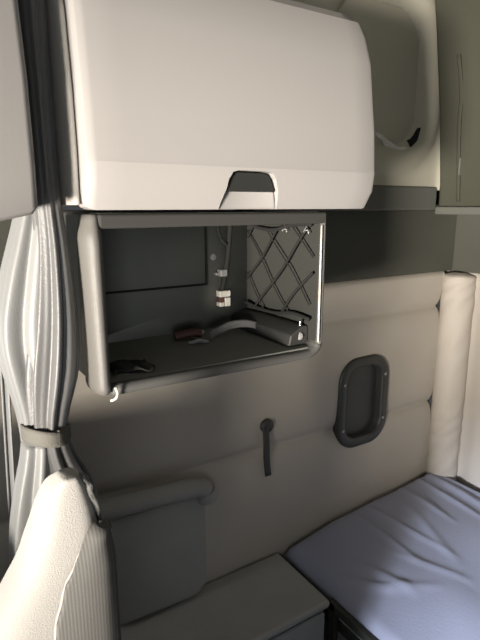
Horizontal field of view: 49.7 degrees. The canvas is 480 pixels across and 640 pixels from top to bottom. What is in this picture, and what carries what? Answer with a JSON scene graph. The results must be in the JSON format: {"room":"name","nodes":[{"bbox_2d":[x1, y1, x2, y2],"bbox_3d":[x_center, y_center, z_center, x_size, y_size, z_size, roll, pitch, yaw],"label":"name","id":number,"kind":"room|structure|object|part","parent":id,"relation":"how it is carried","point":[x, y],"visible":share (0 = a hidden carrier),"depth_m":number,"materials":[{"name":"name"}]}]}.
{"room":"vehicle interior","nodes":[
{"label":"vehicle interior","id":0,"kind":"room"},
{"bbox_2d":[0,271,444,584],"bbox_3d":[-0.070,0.604,1.638,1.954,1.413,0.091,-8,15,-31],"label":"wall","id":1,"kind":"structure","parent":0,"point":[208,428],"depth_m":1.68,"materials":[{"name":"beige plastic"}]},
{"bbox_2d":[0,210,456,282],"bbox_3d":[-0.047,-0.193,1.471,2.000,0.230,0.072,-8,15,-31],"label":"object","id":2,"kind":"structure","parent":1,"relation":"attached to","point":[359,245],"depth_m":1.76,"materials":[{"name":"grey plastic"}]},
{"bbox_2d":[260,418,273,476],"bbox_3d":[0.087,0.403,1.634,0.045,0.190,0.020,-8,15,-31],"label":"strap","id":3,"kind":"object","parent":1,"relation":"attached to","point":[267,424],"visible":1,"depth_m":1.62,"materials":[{"name":"grey plastic"}]},
{"bbox_2d":[333,354,388,447],"bbox_3d":[0.423,0.284,1.862,0.238,0.332,0.074,-8,15,-31],"label":"recessed latch","id":4,"kind":"object","parent":1,"relation":"attached to","point":[363,382],"visible":0.94,"depth_m":1.86,"materials":[{"name":"grey plastic"}]},
{"bbox_2d":[292,0,439,190],"bbox_3d":[-0.073,-0.724,1.276,1.875,0.760,0.087,-8,15,-31],"label":"wall","id":5,"kind":"structure","parent":0,"point":[401,35],"depth_m":1.66,"materials":[{"name":"beige plastic"}]},
{"bbox_2d":[46,0,374,209],"bbox_3d":[-0.107,-0.398,1.007,0.570,0.355,0.488,-8,15,-31],"label":"upper cabinet","id":6,"kind":"object","parent":5,"relation":"attached to","point":[159,104],"visible":0.98,"depth_m":0.78,"materials":[{"name":"grey plastic"}]},
{"bbox_3d":[-0.338,-0.361,0.853,0.010,0.335,0.418,-8,15,-31],"label":"trim","id":7,"kind":"part","parent":6,"relation":"part of","materials":[{"name":"grey plastic"}]},
{"bbox_2d":[63,210,326,401],"bbox_3d":[-0.153,-0.079,1.082,0.468,0.290,0.482,-8,15,-31],"label":"cubby","id":8,"kind":"object","parent":6,"relation":"attached to","point":[142,277],"visible":0.92,"depth_m":1.06,"materials":[{"name":"grey plastic"}]},
{"bbox_3d":[-0.337,-0.064,0.982,0.017,0.276,0.456,-8,15,-31],"label":"panel","id":9,"kind":"part","parent":8,"relation":"part of","materials":[{"name":"grey plastic"}]},
{"bbox_2d":[110,359,154,374],"bbox_3d":[-0.190,0.077,0.894,0.072,0.017,0.072,-8,15,-31],"label":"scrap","id":10,"kind":"object","parent":8,"relation":"on","point":[127,366],"visible":0.94,"depth_m":0.88,"materials":[{"name":"black"}]},
{"bbox_3d":[-0.167,-0.092,1.120,0.429,0.256,0.020,-8,15,-31],"label":"panel","id":11,"kind":"part","parent":8,"relation":"part of","materials":[{"name":"grey plastic"}]},
{"bbox_2d":[173,328,204,340],"bbox_3d":[-0.106,0.029,1.092,0.068,0.022,0.022,-4,13,-19],"label":"gadget","id":12,"kind":"object","parent":8,"relation":"on","point":[194,332],"visible":1,"depth_m":1.08,"materials":[{"name":"red plastic"}]},
{"bbox_3d":[-0.152,-0.217,1.068,0.429,0.016,0.456,-8,15,-31],"label":"panel","id":13,"kind":"part","parent":8,"relation":"part of","materials":[{"name":"grey plastic"}]},
{"bbox_2d":[188,338,208,343],"bbox_3d":[-0.084,0.043,1.056,0.043,0.012,0.010,-4,13,-19],"label":"metal clip","id":14,"kind":"object","parent":8,"relation":"on","point":[198,339],"visible":1,"depth_m":1.05,"materials":[{"name":"grey metal"}]},
{"bbox_3d":[-0.152,0.042,1.125,0.429,0.014,0.456,-8,15,-31],"label":"panel","id":15,"kind":"part","parent":8,"relation":"part of","materials":[{"name":"grey plastic"}]},
{"bbox_2d":[216,290,229,306],"bbox_3d":[-0.038,-0.050,1.185,0.028,0.036,0.019,-8,15,-31],"label":"connector","id":16,"kind":"object","parent":8,"relation":"attached to","point":[223,299],"visible":1,"depth_m":1.18,"materials":[{"name":"white plastic"}]},
{"bbox_2d":[217,297,224,301],"bbox_3d":[-0.043,-0.048,1.185,0.014,0.012,0.015,-8,15,-31],"label":"socket","id":17,"kind":"object","parent":16,"relation":"attached to","point":[219,299],"depth_m":1.18,"materials":[{"name":"red plastic"}]},
{"bbox_2d":[210,320,255,338],"bbox_3d":[0.000,0.018,1.123,0.135,0.030,0.044,-3,13,-12],"label":"strap","id":18,"kind":"object","parent":8,"relation":"on","point":[237,323],"visible":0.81,"depth_m":1.13,"materials":[{"name":"grey fabric"}]},
{"bbox_3d":[0.058,0.011,1.135,0.049,0.038,0.228,-8,15,-31],"label":"sill","id":19,"kind":"part","parent":8,"relation":"part of","materials":[{"name":"grey plastic"}]},
{"bbox_2d":[244,224,313,320],"bbox_3d":[0.077,-0.108,1.104,0.013,0.201,0.240,-8,15,-31],"label":"net","id":20,"kind":"object","parent":8,"relation":"hanging from","point":[282,312],"visible":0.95,"depth_m":1.09,"materials":[{"name":"black fabric"}]},
{"bbox_3d":[0.076,-0.020,1.126,0.011,0.019,0.231,-8,15,-31],"label":"border cord","id":21,"kind":"part","parent":20,"relation":"part of","materials":[{"name":"black fabric"}]},
{"bbox_3d":[0.075,-0.196,1.088,0.012,0.023,0.231,-8,15,-31],"label":"border cord","id":22,"kind":"part","parent":20,"relation":"part of","materials":[{"name":"black fabric"}]},
{"bbox_3d":[0.033,-0.114,1.206,0.012,0.276,0.464,-8,15,-31],"label":"panel","id":23,"kind":"part","parent":8,"relation":"part of","materials":[{"name":"grey plastic"}]},
{"bbox_3d":[0.119,0.032,1.045,0.018,0.018,0.010,0,13,0],"label":"latch knob","id":24,"kind":"part","parent":8,"relation":"part of","materials":[{"name":"grey plastic"}]},
{"bbox_3d":[0.013,-0.227,0.853,0.096,0.030,0.024,-8,15,-31],"label":"handle","id":25,"kind":"part","parent":6,"relation":"part of","materials":[{"name":"grey plastic"}]},
{"bbox_2d":[233,185,436,210],"bbox_3d":[0.332,-0.389,1.649,0.772,0.080,0.110,-8,15,-31],"label":"trim","id":26,"kind":"structure","parent":5,"relation":"attached to","point":[382,197],"depth_m":1.70,"materials":[{"name":"grey plastic"}]},
{"bbox_2d":[375,132,407,150],"bbox_3d":[0.517,-0.584,1.682,0.207,0.102,0.032,-8,15,-31],"label":"trim","id":27,"kind":"structure","parent":5,"relation":"attached to","point":[385,141],"depth_m":1.66,"materials":[{"name":"grey plastic"}]},
{"bbox_2d":[407,127,420,146],"bbox_3d":[0.561,-0.604,1.731,0.045,0.072,0.062,-8,15,-31],"label":"trim","id":28,"kind":"structure","parent":5,"relation":"attached to","point":[414,138],"depth_m":1.71,"materials":[{"name":"black plastic"}]},
{"bbox_2d":[436,191,439,206],"bbox_3d":[0.614,-0.791,1.810,0.510,0.860,0.060,-8,15,-31],"label":"trim","id":29,"kind":"structure","parent":5,"relation":"attached to","point":[437,195],"depth_m":1.93,"materials":[{"name":"black plastic"}]},
{"bbox_2d":[435,0,479,214],"bbox_3d":[1.277,-0.575,0.845,0.307,0.820,2.140,-8,15,-31],"label":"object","id":30,"kind":"object","parent":5,"relation":"attached to","point":[457,21],"visible":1,"depth_m":1.64,"materials":[{"name":"grey plastic"}]},
{"bbox_3d":[1.321,-0.193,0.956,0.185,0.027,2.138,-8,15,-31],"label":"edge rail","id":31,"kind":"part","parent":30,"relation":"part of","materials":[{"name":"grey plastic"}]},
{"bbox_2d":[445,270,479,492],"bbox_3d":[1.434,0.691,1.245,0.083,1.412,2.270,-8,15,-31],"label":"wall","id":32,"kind":"structure","parent":0,"point":[468,473],"depth_m":1.99,"materials":[{"name":"beige leather"}]},
{"bbox_2d":[426,272,476,480],"bbox_3d":[0.820,0.236,2.017,0.120,0.844,0.084,3,13,14],"label":"trim","id":33,"kind":"structure","parent":32,"relation":"attached to","point":[457,300],"depth_m":1.98,"materials":[{"name":"beige plastic"}]},
{"bbox_2d":[452,215,479,273],"bbox_3d":[1.420,-0.510,0.994,0.065,1.055,2.310,-8,15,-31],"label":"trim","id":34,"kind":"structure","parent":32,"relation":"attached to","point":[466,257],"depth_m":1.92,"materials":[{"name":"grey plastic"}]},
{"bbox_3d":[0.435,-0.910,0.292,2.450,0.050,2.350,-8,15,-31],"label":"ceiling","id":35,"kind":"structure","parent":0,"visible":0},
{"bbox_2d":[0,0,37,220],"bbox_3d":[-0.553,-0.459,0.499,0.550,0.919,0.302,-12,17,-43],"label":"upper cabinet","id":36,"kind":"object","parent":35,"relation":"attached to","point":[18,190],"visible":1,"depth_m":0.62,"materials":[{"name":"grey plastic"}]},
{"bbox_2d":[0,0,97,565],"bbox_3d":[-0.318,0.259,0.839,0.165,2.370,0.118,-3,13,-15],"label":"curtain","id":37,"kind":"object","parent":35,"relation":"hanging from","point":[40,339],"visible":0.69,"depth_m":0.75,"materials":[{"name":"grey fabric"}]},
{"bbox_3d":[0.054,1.588,0.600,3.350,0.060,2.350,-8,15,-31],"label":"floor","id":38,"kind":"structure","parent":0,"visible":0},
{"bbox_2d":[0,467,120,639],"bbox_3d":[-0.550,0.820,0.783,0.698,1.360,0.580,-8,15,-31],"label":"seat","id":39,"kind":"object","parent":38,"relation":"on","point":[60,582],"visible":1,"depth_m":0.57,"materials":[{"name":"grey fabric"}]},
{"bbox_2d":[120,554,328,639],"bbox_3d":[-0.057,1.088,1.535,0.604,0.511,0.265,-8,15,-31],"label":"base cabinet","id":40,"kind":"object","parent":38,"relation":"on","point":[267,598],"visible":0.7,"depth_m":1.50,"materials":[{"name":"grey plastic"}]},
{"bbox_2d":[100,477,216,625],"bbox_3d":[-0.222,0.637,1.447,0.352,0.395,0.072,-8,15,-31],"label":"pouch","id":41,"kind":"object","parent":40,"relation":"on","point":[158,532],"visible":0.82,"depth_m":1.43,"materials":[{"name":"fabric"}]},
{"bbox_3d":[0.009,1.114,1.440,0.570,0.440,0.015,-8,15,-31],"label":"panel","id":42,"kind":"part","parent":40,"relation":"part of","materials":[{"name":"grey plastic"}]},
{"bbox_2d":[323,598,376,639],"bbox_3d":[1.031,1.184,1.125,0.778,0.500,2.120,-8,15,-31],"label":"frame","id":43,"kind":"object","parent":38,"relation":"on","point":[334,629],"visible":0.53,"depth_m":1.53,"materials":[{"name":"grey"}]},
{"bbox_3d":[0.279,1.081,1.592,0.018,0.500,0.030,-8,15,-31],"label":"post","id":44,"kind":"part","parent":43,"relation":"part of","materials":[{"name":"grey paint"}]},
{"bbox_3d":[1.050,1.233,1.136,0.745,0.400,2.100,-8,15,-31],"label":"panel","id":45,"kind":"part","parent":43,"relation":"part of","materials":[{"name":"grey"}]},
{"bbox_2d":[285,473,479,639],"bbox_3d":[1.026,0.911,1.092,0.760,0.159,2.072,-8,15,-31],"label":"mattress","id":46,"kind":"object","parent":43,"relation":"on","point":[404,564],"visible":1,"depth_m":1.63,"materials":[{"name":"blue fabric"}]}
]}

